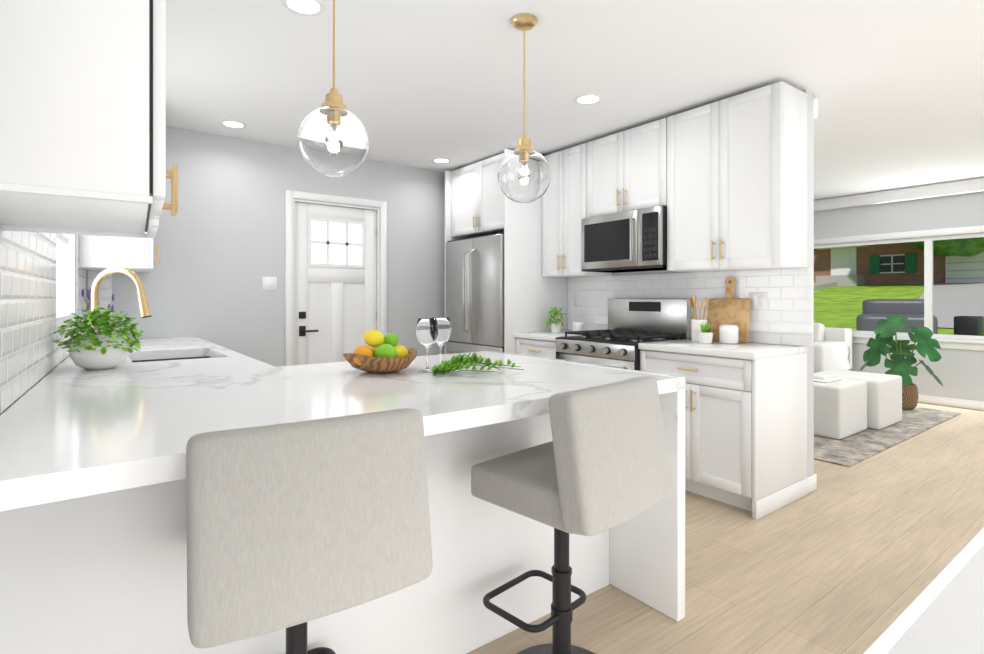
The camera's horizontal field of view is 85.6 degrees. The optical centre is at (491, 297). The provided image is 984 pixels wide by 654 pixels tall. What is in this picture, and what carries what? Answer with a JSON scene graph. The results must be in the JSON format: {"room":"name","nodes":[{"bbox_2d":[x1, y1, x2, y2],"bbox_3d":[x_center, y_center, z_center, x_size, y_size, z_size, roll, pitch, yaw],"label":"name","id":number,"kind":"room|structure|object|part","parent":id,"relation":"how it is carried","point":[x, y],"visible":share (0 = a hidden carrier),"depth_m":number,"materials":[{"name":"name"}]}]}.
{"room":"kitchen and living room","nodes":[
{"label":"kitchen and living room","id":0,"kind":"room"},
{"bbox_2d":[0,328,68,414],"bbox_3d":[-0.653,-0.040,0.330,0.556,2.520,8.335,0,0,-37],"label":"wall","id":1,"kind":"structure","parent":0,"point":[31,388],"depth_m":1.79,"materials":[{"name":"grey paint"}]},
{"bbox_2d":[0,230,85,413],"bbox_3d":[-1.801,-0.499,2.160,0.202,1.597,3.715,0,0,-37],"label":"tile backsplash","id":2,"kind":"structure","parent":1,"relation":"attached to","point":[32,354],"depth_m":1.72,"materials":[{"name":"white tile"}]},
{"bbox_2d":[56,234,75,327],"bbox_3d":[-2.230,-0.330,2.703,0.151,0.938,1.002,0,0,-37],"label":"window","id":3,"kind":"structure","parent":1,"relation":"in","point":[65,274],"depth_m":3.08,"materials":[{"name":"white"}]},
{"bbox_2d":[0,0,177,238],"bbox_3d":[-0.949,-0.724,1.210,0.401,1.092,0.726,0,0,-37],"label":"upper cabinet","id":4,"kind":"object","parent":1,"relation":"attached to","point":[82,117],"visible":1,"depth_m":0.95,"materials":[{"name":"white wood"}]},
{"bbox_2d":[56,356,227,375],"bbox_3d":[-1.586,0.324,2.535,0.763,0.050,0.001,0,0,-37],"label":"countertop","id":5,"kind":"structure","parent":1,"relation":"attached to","point":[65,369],"depth_m":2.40,"materials":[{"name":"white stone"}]},
{"bbox_2d":[36,352,483,395],"bbox_3d":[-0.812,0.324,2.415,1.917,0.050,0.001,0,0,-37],"label":"countertop","id":6,"kind":"structure","parent":1,"relation":"attached to","point":[225,373],"depth_m":2.03,"materials":[{"name":"white stone"}]},
{"bbox_2d":[86,126,444,366],"bbox_3d":[0.023,-0.040,5.962,8.460,2.520,0.120,0,0,-37],"label":"wall","id":7,"kind":"structure","parent":0,"point":[219,239],"depth_m":4.38,"materials":[{"name":"grey paint"}]},
{"bbox_2d":[88,271,111,330],"bbox_3d":[-2.789,0.055,3.778,0.140,0.488,0.007,0,0,-37],"label":"tile backsplash","id":8,"kind":"structure","parent":7,"relation":"attached to","point":[105,294],"depth_m":3.79,"materials":[{"name":"white tile"}]},
{"bbox_2d":[79,232,159,271],"bbox_3d":[-2.517,-0.730,3.582,0.428,1.080,0.635,0,0,-37],"label":"upper cabinet","id":9,"kind":"object","parent":7,"relation":"attached to","point":[99,253],"visible":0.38,"depth_m":3.33,"materials":[{"name":"white wood"}]},
{"bbox_2d":[263,277,276,290],"bbox_3d":[-1.868,-0.120,4.466,0.115,0.115,0.008,0,0,-37],"label":"switch plate","id":10,"kind":"object","parent":7,"relation":"attached to","point":[269,283],"visible":1,"depth_m":4.46,"materials":[{"name":"white plastic"}]},
{"bbox_2d":[295,202,376,364],"bbox_3d":[-1.416,0.191,4.864,0.778,2.056,0.143,0,0,-37],"label":"back door","id":11,"kind":"structure","parent":7,"relation":"in","point":[335,286],"depth_m":4.83,"materials":[{"name":"white wood"}]},
{"bbox_2d":[285,190,386,365],"bbox_3d":[-1.424,0.147,4.867,0.940,2.144,0.136,0,0,-37],"label":"door frame","id":12,"kind":"structure","parent":7,"relation":"attached to","point":[381,263],"depth_m":4.71,"materials":[{"name":"white wood"}]},
{"bbox_2d":[166,0,983,199],"bbox_3d":[2.407,-1.330,2.675,9.140,0.060,8.800,0,0,-37],"label":"ceiling","id":13,"kind":"structure","parent":0,"point":[895,88],"depth_m":3.05,"materials":[{"name":"white paint"}]},
{"bbox_2d":[220,120,246,127],"bbox_3d":[-1.929,-1.296,3.964,0.184,0.006,0.184,0,0,-37],"label":"recessed light","id":14,"kind":"object","parent":13,"relation":"in","point":[232,124],"visible":0.96,"depth_m":3.96,"materials":[{"name":"white"}]},
{"bbox_2d":[281,0,324,15],"bbox_3d":[-0.833,-1.296,2.349,0.184,0.006,0.184,0,0,-37],"label":"recessed light","id":15,"kind":"object","parent":13,"relation":"in","point":[309,7],"visible":1,"depth_m":2.36,"materials":[{"name":"white plastic"}]},
{"bbox_2d":[298,0,368,176],"bbox_3d":[-0.578,-0.872,1.941,0.250,0.854,0.250,0,0,-37],"label":"pendant light","id":16,"kind":"object","parent":13,"relation":"hanging from","point":[333,139],"visible":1,"depth_m":1.86,"materials":[{"name":"clear glass"}]},
{"bbox_3d":[-0.578,-0.567,1.941,0.250,0.243,0.250,0,0,-37],"label":"lamp shade","id":17,"kind":"part","parent":16,"relation":"part of","materials":[{"name":"clear glass"}]},
{"bbox_2d":[432,158,450,162],"bbox_3d":[-0.478,-1.296,5.013,0.184,0.006,0.184,0,0,-37],"label":"recessed light","id":18,"kind":"object","parent":13,"relation":"in","point":[440,160],"visible":0.98,"depth_m":5.00,"materials":[{"name":"white"}]},
{"bbox_2d":[498,13,550,202],"bbox_3d":[0.151,-0.872,2.486,0.250,0.854,0.250,0,0,-37],"label":"pendant light","id":19,"kind":"object","parent":13,"relation":"hanging from","point":[524,173],"visible":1,"depth_m":2.41,"materials":[{"name":"clear glass"}]},
{"bbox_3d":[0.151,-0.567,2.486,0.250,0.243,0.250,0,0,-37],"label":"lamp shade","id":20,"kind":"part","parent":19,"relation":"part of","materials":[{"name":"clear glass"}]},
{"bbox_2d":[574,94,601,104],"bbox_3d":[0.628,-1.296,3.467,0.184,0.006,0.184,0,0,-37],"label":"recessed light","id":21,"kind":"object","parent":13,"relation":"in","point":[586,99],"visible":1,"depth_m":3.46,"materials":[{"name":"white"}]},
{"bbox_2d":[484,352,667,379],"bbox_3d":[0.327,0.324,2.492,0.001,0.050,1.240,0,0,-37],"label":"countertop","id":22,"kind":"structure","parent":0,"relation":"attached to","point":[616,373],"depth_m":2.29,"materials":[{"name":"white stone"}]},
{"bbox_2d":[573,90,813,476],"bbox_3d":[1.038,-0.040,4.635,0.115,2.520,3.220,0,0,-37],"label":"wall","id":23,"kind":"structure","parent":0,"point":[810,263],"depth_m":3.35,"materials":[{"name":"grey paint"}]},
{"bbox_2d":[449,149,540,244],"bbox_3d":[0.145,-0.940,5.155,0.688,0.661,0.939,0,0,-37],"label":"upper cabinet","id":24,"kind":"object","parent":23,"relation":"attached to","point":[478,206],"depth_m":4.86,"materials":[{"name":"white wood"}]},
{"bbox_2d":[541,143,612,280],"bbox_3d":[0.759,-0.730,4.626,0.338,1.081,0.600,0,0,-37],"label":"upper cabinet","id":25,"kind":"object","parent":23,"relation":"attached to","point":[563,202],"depth_m":4.53,"materials":[{"name":"white wood"}]},
{"bbox_2d":[585,121,656,217],"bbox_3d":[1.130,-0.960,4.130,0.338,0.621,0.760,0,0,-37],"label":"upper cabinet","id":26,"kind":"object","parent":23,"relation":"attached to","point":[621,167],"depth_m":4.03,"materials":[{"name":"white wood"}]},
{"bbox_2d":[581,206,666,272],"bbox_3d":[1.088,-0.430,4.098,0.440,0.430,0.754,0,0,-37],"label":"over-the-range microwave","id":27,"kind":"object","parent":26,"relation":"attached to","point":[632,241],"visible":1,"depth_m":3.94,"materials":[{"name":"silver metal"}]},
{"bbox_2d":[568,267,812,345],"bbox_3d":[1.345,0.055,4.122,0.006,0.488,2.110,0,0,-37],"label":"tile backsplash","id":28,"kind":"structure","parent":23,"relation":"attached to","point":[785,317],"depth_m":3.74,"materials":[{"name":"white tile"}]},
{"bbox_2d":[574,294,579,306],"bbox_3d":[0.778,0.020,4.866,0.008,0.115,0.075,0,0,-37],"label":"electrical outlet plate","id":29,"kind":"object","parent":28,"relation":"attached to","point":[576,299],"visible":1,"depth_m":4.86,"materials":[{"name":"white plastic"}]},
{"bbox_2d":[749,292,766,309],"bbox_3d":[1.773,0.020,3.537,0.008,0.115,0.120,0,0,-37],"label":"switch plate","id":30,"kind":"object","parent":28,"relation":"attached to","point":[758,300],"visible":0.94,"depth_m":3.53,"materials":[{"name":"white plastic"}]},
{"bbox_2d":[657,81,806,271],"bbox_3d":[1.573,-0.730,3.537,0.338,1.081,0.840,0,0,-37],"label":"upper cabinet","id":31,"kind":"object","parent":23,"relation":"attached to","point":[724,181],"depth_m":3.32,"materials":[{"name":"white wood"}]},
{"bbox_2d":[807,474,816,490],"bbox_3d":[1.102,1.169,4.656,0.014,0.099,3.204,0,0,-37],"label":"baseboard","id":32,"kind":"structure","parent":23,"relation":"attached to","point":[812,480],"depth_m":3.34,"materials":[{"name":"white wood"}]},
{"bbox_2d":[814,97,817,119],"bbox_3d":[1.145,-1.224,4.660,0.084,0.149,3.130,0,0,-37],"label":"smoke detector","id":33,"kind":"structure","parent":23,"relation":"attached to","point":[815,99],"depth_m":3.41,"materials":[{"name":"white plastic"}]},
{"bbox_2d":[467,403,983,653],"bbox_3d":[2.407,1.250,2.675,9.140,0.060,8.800,0,0,-37],"label":"floor","id":34,"kind":"structure","parent":0,"point":[858,558],"depth_m":2.46,"materials":[{"name":"brown wood"}]},
{"bbox_2d":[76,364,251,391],"bbox_3d":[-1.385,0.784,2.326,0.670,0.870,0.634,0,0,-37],"label":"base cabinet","id":35,"kind":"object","parent":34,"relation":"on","point":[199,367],"depth_m":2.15,"materials":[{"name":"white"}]},
{"bbox_2d":[44,348,243,383],"bbox_3d":[-1.945,0.324,2.990,0.792,0.050,2.278,0,0,-37],"label":"countertop","id":36,"kind":"structure","parent":35,"relation":"on","point":[233,357],"depth_m":2.63,"materials":[{"name":"white stone"}]},
{"bbox_2d":[81,288,114,332],"bbox_3d":[-2.532,0.118,3.415,0.173,0.362,0.172,0,0,-37],"label":"plant","id":37,"kind":"object","parent":36,"relation":"on","point":[89,298],"visible":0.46,"depth_m":3.37,"materials":[{"name":"purple plant"}]},
{"bbox_2d":[52,306,143,369],"bbox_3d":[-1.658,0.166,2.259,0.329,0.266,0.369,0,0,-37],"label":"potted plant","id":38,"kind":"object","parent":36,"relation":"on","point":[105,348],"visible":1,"depth_m":2.19,"materials":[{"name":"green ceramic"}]},
{"bbox_2d":[91,267,151,332],"bbox_3d":[-1.850,0.072,2.639,0.255,0.455,0.234,0,0,-37],"label":"faucet","id":39,"kind":"object","parent":36,"relation":"on","point":[145,312],"visible":0.71,"depth_m":2.61,"materials":[{"name":"gold metal"}]},
{"bbox_2d":[124,352,211,371],"bbox_3d":[-1.689,0.436,2.833,0.422,0.198,0.612,0,0,-37],"label":"sink","id":40,"kind":"object","parent":36,"relation":"in","point":[191,355],"depth_m":3.04,"materials":[{"name":"silver metal"}]},
{"bbox_2d":[122,340,207,363],"bbox_3d":[-2.243,0.784,3.473,0.670,0.870,1.147,0,0,-37],"label":"sink","id":41,"kind":"object","parent":34,"relation":"on","point":[174,347],"depth_m":3.15,"materials":[{"name":"white"}]},
{"bbox_2d":[186,409,432,653],"bbox_3d":[-0.449,0.730,1.207,0.468,0.976,0.528,0,0,-37],"label":"stool","id":42,"kind":"object","parent":34,"relation":"on","point":[293,528],"visible":1,"depth_m":0.99,"materials":[{"name":"fabric"}]},
{"bbox_2d":[308,368,479,653],"bbox_3d":[-0.473,0.784,2.085,0.377,0.870,0.885,0,0,-37],"label":"base cabinet","id":43,"kind":"object","parent":34,"relation":"on","point":[439,613],"depth_m":1.78,"materials":[{"name":"white wood"}]},
{"bbox_2d":[0,376,679,511],"bbox_3d":[-0.467,0.324,1.899,1.982,0.050,1.240,0,0,-37],"label":"countertop","id":44,"kind":"structure","parent":43,"relation":"on","point":[10,419],"depth_m":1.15,"materials":[{"name":"white stone"}]},
{"bbox_2d":[342,330,416,373],"bbox_3d":[-0.439,0.214,2.166,0.312,0.170,0.302,0,0,-37],"label":"fruit bowl","id":45,"kind":"object","parent":44,"relation":"on","point":[382,354],"visible":1,"depth_m":2.09,"materials":[{"name":"brown wood"}]},
{"bbox_2d":[416,318,437,371],"bbox_3d":[-0.265,0.192,2.174,0.092,0.215,0.092,0,0,-37],"label":"wine glass","id":46,"kind":"object","parent":44,"relation":"on","point":[427,332],"visible":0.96,"depth_m":2.14,"materials":[{"name":"clear glass"}]},
{"bbox_2d":[432,317,450,367],"bbox_3d":[-0.221,0.192,2.282,0.092,0.215,0.092,0,0,-37],"label":"wine glass","id":47,"kind":"object","parent":44,"relation":"on","point":[444,328],"visible":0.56,"depth_m":2.25,"materials":[{"name":"clear glass"}]},
{"bbox_2d":[432,353,523,375],"bbox_3d":[-0.054,0.258,2.121,0.387,0.080,0.225,0,0,-37],"label":"greenery","id":48,"kind":"object","parent":44,"relation":"on","point":[454,363],"visible":1,"depth_m":2.10,"materials":[{"name":"green plant"}]},
{"bbox_2d":[446,232,503,353],"bbox_3d":[0.079,0.329,5.098,0.806,1.781,0.902,0,0,-37],"label":"fridge","id":49,"kind":"object","parent":34,"relation":"on","point":[475,290],"visible":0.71,"depth_m":4.82,"materials":[{"name":"grey metal"}]},
{"bbox_2d":[397,360,559,646],"bbox_3d":[-0.221,0.784,2.273,0.488,0.870,0.885,0,0,-37],"label":"base cabinet","id":50,"kind":"object","parent":34,"relation":"on","point":[512,544],"depth_m":1.94,"materials":[{"name":"white wood"}]},
{"bbox_2d":[441,356,615,602],"bbox_3d":[0.057,0.784,2.481,0.442,0.870,0.885,0,0,-37],"label":"base cabinet","id":51,"kind":"object","parent":34,"relation":"on","point":[592,559],"depth_m":2.18,"materials":[{"name":"white wood"}]},
{"bbox_2d":[516,338,555,358],"bbox_3d":[0.620,0.779,4.561,0.638,0.880,0.538,0,0,-37],"label":"base cabinet","id":52,"kind":"object","parent":34,"relation":"on","point":[524,346],"depth_m":4.38,"materials":[{"name":"white wood"}]},
{"bbox_2d":[514,330,580,341],"bbox_3d":[0.614,0.319,4.557,0.653,0.040,0.538,0,0,-37],"label":"countertop","id":53,"kind":"structure","parent":52,"relation":"on","point":[543,336],"depth_m":4.36,"materials":[{"name":"white stone"}]},
{"bbox_2d":[545,306,567,332],"bbox_3d":[0.555,0.185,4.629,0.203,0.227,0.191,0,0,-37],"label":"plant","id":54,"kind":"object","parent":53,"relation":"on","point":[556,325],"visible":1,"depth_m":4.60,"materials":[{"name":"green plant"}]},
{"bbox_2d":[572,322,584,330],"bbox_3d":[0.730,0.253,4.465,0.080,0.092,0.228,0,0,-3],"label":"mugs","id":55,"kind":"object","parent":53,"relation":"on","point":[578,326],"visible":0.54,"depth_m":4.41,"materials":[{"name":"white ceramic"}]},
{"bbox_2d":[471,377,671,653],"bbox_3d":[0.242,0.730,1.652,0.494,0.976,0.538,0,0,-37],"label":"stool","id":56,"kind":"object","parent":34,"relation":"on","point":[599,463],"visible":1,"depth_m":1.47,"materials":[{"name":"fabric"}]},
{"bbox_2d":[556,299,691,370],"bbox_3d":[0.967,0.612,4.008,0.727,1.214,0.755,0,0,-37],"label":"range","id":57,"kind":"object","parent":34,"relation":"on","point":[632,323],"visible":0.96,"depth_m":3.97,"materials":[{"name":"silver metal"}]},
{"bbox_2d":[640,350,807,519],"bbox_3d":[1.472,0.779,3.423,0.638,0.880,0.778,0,0,-37],"label":"base cabinet","id":58,"kind":"object","parent":34,"relation":"on","point":[745,426],"depth_m":3.10,"materials":[{"name":"white wood"}]},
{"bbox_2d":[638,339,805,361],"bbox_3d":[1.466,0.319,3.418,0.653,0.040,0.778,0,0,-37],"label":"countertop","id":59,"kind":"structure","parent":58,"relation":"on","point":[716,349],"depth_m":3.22,"materials":[{"name":"white stone"}]},
{"bbox_2d":[689,295,707,341],"bbox_3d":[1.429,0.138,3.679,0.128,0.323,0.125,0,0,-37],"label":"utensil crock","id":60,"kind":"object","parent":59,"relation":"on","point":[696,323],"visible":0.85,"depth_m":3.65,"materials":[{"name":"white ceramic"}]},
{"bbox_2d":[698,322,712,343],"bbox_3d":[1.417,0.226,3.515,0.092,0.146,0.101,0,0,-37],"label":"plant","id":61,"kind":"object","parent":59,"relation":"on","point":[705,335],"visible":1,"depth_m":3.49,"materials":[{"name":"green plant"}]},
{"bbox_2d":[719,325,737,343],"bbox_3d":[1.567,0.238,3.514,0.116,0.122,0.116,0,0,-37],"label":"jar","id":62,"kind":"object","parent":59,"relation":"on","point":[728,334],"visible":1,"depth_m":3.47,"materials":[{"name":"white ceramic"}]},
{"bbox_2d":[707,277,750,342],"bbox_3d":[1.626,0.077,3.652,0.082,0.448,0.300,0,0,-37],"label":"cutting board","id":63,"kind":"object","parent":59,"relation":"on","point":[729,309],"visible":0.83,"depth_m":3.64,"materials":[{"name":"brown wood"}]},
{"bbox_2d":[814,407,960,466],"bbox_3d":[3.086,1.214,5.599,2.950,0.010,2.230,0,0,-37],"label":"rug","id":64,"kind":"object","parent":34,"relation":"on","point":[855,448],"visible":0.36,"depth_m":4.54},
{"bbox_2d":[814,323,851,372],"bbox_3d":[3.579,0.758,7.186,0.900,0.892,1.980,0,0,-37],"label":"sofa","id":65,"kind":"object","parent":64,"relation":"on","point":[832,348],"visible":0.15,"depth_m":6.48,"materials":[{"name":"fabric"}]},
{"bbox_2d":[814,378,866,438],"bbox_3d":[3.010,0.982,4.924,0.620,0.450,0.620,0,0,-37],"label":"ottoman","id":66,"kind":"object","parent":64,"relation":"on","point":[840,409],"visible":0.42,"depth_m":4.61,"materials":[{"name":"fabric"}]},
{"bbox_2d":[814,373,840,382],"bbox_3d":[3.010,0.732,4.924,0.300,0.043,0.300,0,0,-37],"label":"tray","id":67,"kind":"object","parent":66,"relation":"on","point":[825,378],"visible":0.44,"depth_m":4.82,"materials":[{"name":"white paper"}]},
{"bbox_2d":[817,369,901,429],"bbox_3d":[3.586,0.982,5.256,0.620,0.450,0.620,0,0,-37],"label":"ottoman","id":68,"kind":"object","parent":64,"relation":"on","point":[884,400],"visible":0.56,"depth_m":4.95,"materials":[{"name":"fabric"}]},
{"bbox_2d":[860,315,942,409],"bbox_3d":[4.492,0.699,5.841,0.737,1.016,0.748,0,0,-37],"label":"monstera plant","id":69,"kind":"object","parent":64,"relation":"on","point":[899,363],"visible":0.73,"depth_m":5.70,"materials":[{"name":"green plant"}]},
{"bbox_2d":[863,527,983,653],"bbox_3d":[1.748,0.845,1.027,2.470,0.749,0.990,0,0,-37],"label":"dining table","id":70,"kind":"object","parent":34,"relation":"on","point":[942,612],"depth_m":0.78,"materials":[{"name":"white"}]},
{"bbox_2d":[814,191,983,401],"bbox_3d":[5.860,-0.040,5.121,0.120,2.520,8.220,0,0,-37],"label":"wall","id":71,"kind":"structure","parent":0,"point":[959,373],"depth_m":6.13,"materials":[{"name":"grey paint"}]},
{"bbox_2d":[814,177,983,211],"bbox_3d":[5.735,-1.224,5.101,0.103,0.149,8.099,0,0,-37],"label":"crown molding","id":72,"kind":"structure","parent":71,"relation":"attached to","point":[934,190],"depth_m":6.25,"materials":[{"name":"white wood"}]},
{"bbox_2d":[814,225,983,350],"bbox_3d":[5.069,-0.107,6.103,0.130,1.355,3.390,0,0,-37],"label":"window","id":73,"kind":"structure","parent":71,"relation":"in","point":[972,342],"depth_m":6.16,"materials":[{"name":"white wood"}]},
{"bbox_2d":[918,394,983,410],"bbox_3d":[5.769,1.169,5.127,0.017,0.099,8.099,0,0,-37],"label":"baseboard","id":74,"kind":"structure","parent":71,"relation":"attached to","point":[935,400],"depth_m":5.95,"materials":[{"name":"white wood"}]},
{"label":"outside","id":75,"kind":"structure","parent":0,"visible":0},
{"bbox_2d":[814,284,953,334],"bbox_3d":[14.747,0.320,22.272,34.000,2.500,34.000,0,0,-37],"label":"lawn","id":76,"kind":"structure","parent":75,"point":[838,307],"depth_m":25.02,"materials":[{"name":"green plant"}]},
{"bbox_2d":[814,242,983,289],"bbox_3d":[24.622,-2.530,34.030,18.800,5.700,19.800,0,0,-37],"label":"house","id":77,"kind":"structure","parent":76,"relation":"on","point":[891,263],"depth_m":33.45,"materials":[{"name":"brown brick"}]},
{"bbox_2d":[908,237,983,256],"bbox_3d":[20.653,-6.285,35.806,24.191,14.386,25.300,0,0,-37],"label":"tree","id":78,"kind":"object","parent":76,"relation":"on","point":[967,247],"visible":0.02,"depth_m":28.19,"materials":[{"name":"green plant"}]},
{"bbox_2d":[919,282,983,327],"bbox_3d":[16.429,0.078,23.530,26.500,2.005,34.000,0,0,-37],"label":"gravel drive","id":79,"kind":"structure","parent":76,"relation":"on","point":[951,301],"depth_m":21.21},
{"bbox_2d":[856,299,937,333],"bbox_3d":[10.261,0.512,13.495,1.500,0.975,3.700,0,0,37],"label":"car","id":80,"kind":"object","parent":79,"relation":"on","point":[874,311],"visible":0.58,"depth_m":12.59,"materials":[{"name":"grey metal"}]},
{"bbox_2d":[954,316,983,335],"bbox_3d":[10.969,0.770,12.215,0.600,0.700,0.420,0,0,-37],"label":"bin","id":81,"kind":"object","parent":79,"relation":"on","point":[969,325],"visible":0.62,"depth_m":12.03,"materials":[{"name":"black plastic"}]}
]}

